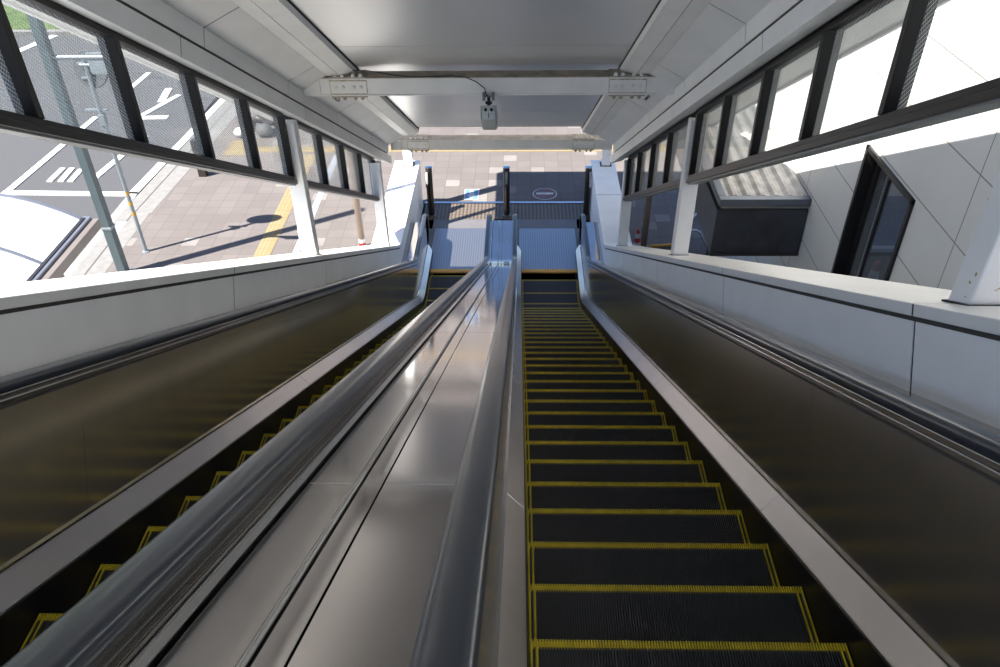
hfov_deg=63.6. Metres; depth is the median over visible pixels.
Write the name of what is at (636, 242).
traffic cone
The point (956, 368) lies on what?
wall
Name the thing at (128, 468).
escalator
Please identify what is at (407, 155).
post
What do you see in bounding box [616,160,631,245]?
post
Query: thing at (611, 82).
steel beam
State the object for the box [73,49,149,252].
sign pole
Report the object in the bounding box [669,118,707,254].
post
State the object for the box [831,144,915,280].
window
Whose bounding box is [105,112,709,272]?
sidewalk
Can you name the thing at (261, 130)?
seat
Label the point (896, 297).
wall ledge
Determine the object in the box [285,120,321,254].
post
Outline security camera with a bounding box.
[480,92,497,129]
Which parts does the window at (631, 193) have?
pane, pane, pane, pane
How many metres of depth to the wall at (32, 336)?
4.36 m
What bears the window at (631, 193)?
attached to the metal frame
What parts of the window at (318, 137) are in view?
pane, pane, pane, pane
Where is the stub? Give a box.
[190,138,208,176]
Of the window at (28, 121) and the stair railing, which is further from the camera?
the stair railing
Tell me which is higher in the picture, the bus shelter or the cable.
the cable
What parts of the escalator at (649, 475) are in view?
handrail, balustrade panel, skirt panel, dark landing plate, landing plate, comb plate, skirt panel, handrail, balustrade panel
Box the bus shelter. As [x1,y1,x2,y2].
[0,193,101,283]
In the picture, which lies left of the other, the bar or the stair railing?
the bar
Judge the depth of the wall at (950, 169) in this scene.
7.24 m
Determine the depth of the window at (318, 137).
9.69 m
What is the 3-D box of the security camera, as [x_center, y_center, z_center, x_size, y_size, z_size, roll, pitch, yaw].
[-0.101,-2.083,7.577,0.150,0.439,0.380,0,37,1]
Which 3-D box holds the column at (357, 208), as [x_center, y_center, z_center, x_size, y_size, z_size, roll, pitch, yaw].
[-2.667,-3.484,14.089,0.200,4.600,0.200,0,37,1]
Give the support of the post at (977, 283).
on the wall ledge at (896, 297)
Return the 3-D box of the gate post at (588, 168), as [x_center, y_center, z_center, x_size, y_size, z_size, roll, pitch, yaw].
[1.740,-2.815,16.024,0.170,1.069,0.263,0,37,1]
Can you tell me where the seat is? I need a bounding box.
[234,115,273,137]
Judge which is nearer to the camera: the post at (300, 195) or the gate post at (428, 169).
the post at (300, 195)
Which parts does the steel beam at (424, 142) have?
plate, splice plate, splice plate, splice plate, splice plate, plate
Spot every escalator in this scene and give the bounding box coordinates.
[0,214,492,666]
[409,214,999,666]
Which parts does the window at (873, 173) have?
pane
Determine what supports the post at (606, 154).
on the wall ledge at (896, 297)
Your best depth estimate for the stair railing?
14.83 m
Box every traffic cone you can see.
[633,229,640,245]
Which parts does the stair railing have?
rail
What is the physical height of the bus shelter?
3.038 m
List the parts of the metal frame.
sloped panel, sloped panel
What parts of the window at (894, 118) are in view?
pane, pane, pane, pane, pane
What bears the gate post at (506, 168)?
on the sidewalk
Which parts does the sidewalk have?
threshold rail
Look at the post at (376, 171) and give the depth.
12.30 m
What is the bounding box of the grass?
[3,4,59,29]
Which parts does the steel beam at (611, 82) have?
plate, splice plate, splice plate, splice plate, splice plate, splice plate, splice plate, plate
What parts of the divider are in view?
deck plate, deck plate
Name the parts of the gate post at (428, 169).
guide plate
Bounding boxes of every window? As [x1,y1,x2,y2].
[0,0,297,185]
[283,114,379,201]
[623,110,697,200]
[686,0,999,184]
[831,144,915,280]
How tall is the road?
0.240 m
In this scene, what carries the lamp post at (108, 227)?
on the sidewalk
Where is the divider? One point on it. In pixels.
(336, 569)
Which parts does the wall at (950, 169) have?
screen rail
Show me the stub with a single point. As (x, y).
(202, 173)
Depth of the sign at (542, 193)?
17.12 m
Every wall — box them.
[0,166,422,376]
[588,175,999,428]
[714,0,999,289]
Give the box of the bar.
[649,243,671,247]
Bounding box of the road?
[0,29,236,276]
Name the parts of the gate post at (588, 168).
guide plate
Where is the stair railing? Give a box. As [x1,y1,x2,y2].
[691,213,708,255]
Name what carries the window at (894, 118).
attached to the metal frame
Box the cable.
[353,70,487,95]
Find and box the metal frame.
[1,0,951,163]
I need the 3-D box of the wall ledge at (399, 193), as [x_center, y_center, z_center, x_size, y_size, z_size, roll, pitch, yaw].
[-2.051,-1.560,7.968,0.500,6.977,15.280,0,37,1]
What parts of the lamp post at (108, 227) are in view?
arm, arm plate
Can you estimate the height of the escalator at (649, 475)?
7.964 m
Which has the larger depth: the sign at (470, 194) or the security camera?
the sign at (470, 194)
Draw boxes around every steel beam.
[303,69,673,99]
[391,134,611,151]
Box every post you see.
[25,13,136,271]
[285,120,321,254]
[370,161,390,245]
[402,150,414,166]
[425,165,435,216]
[503,165,510,216]
[582,165,591,216]
[600,150,611,166]
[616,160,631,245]
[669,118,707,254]
[941,170,999,305]
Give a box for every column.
[346,150,366,245]
[640,196,651,246]
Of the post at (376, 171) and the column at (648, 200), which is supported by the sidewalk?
the column at (648, 200)
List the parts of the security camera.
mount arm, plate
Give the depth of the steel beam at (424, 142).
12.45 m
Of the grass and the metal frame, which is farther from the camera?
the grass
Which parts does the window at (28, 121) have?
pane, pane, pane, pane, pane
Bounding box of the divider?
[117,220,512,666]
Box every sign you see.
[464,189,478,199]
[533,188,556,199]
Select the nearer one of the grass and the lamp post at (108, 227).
the lamp post at (108, 227)

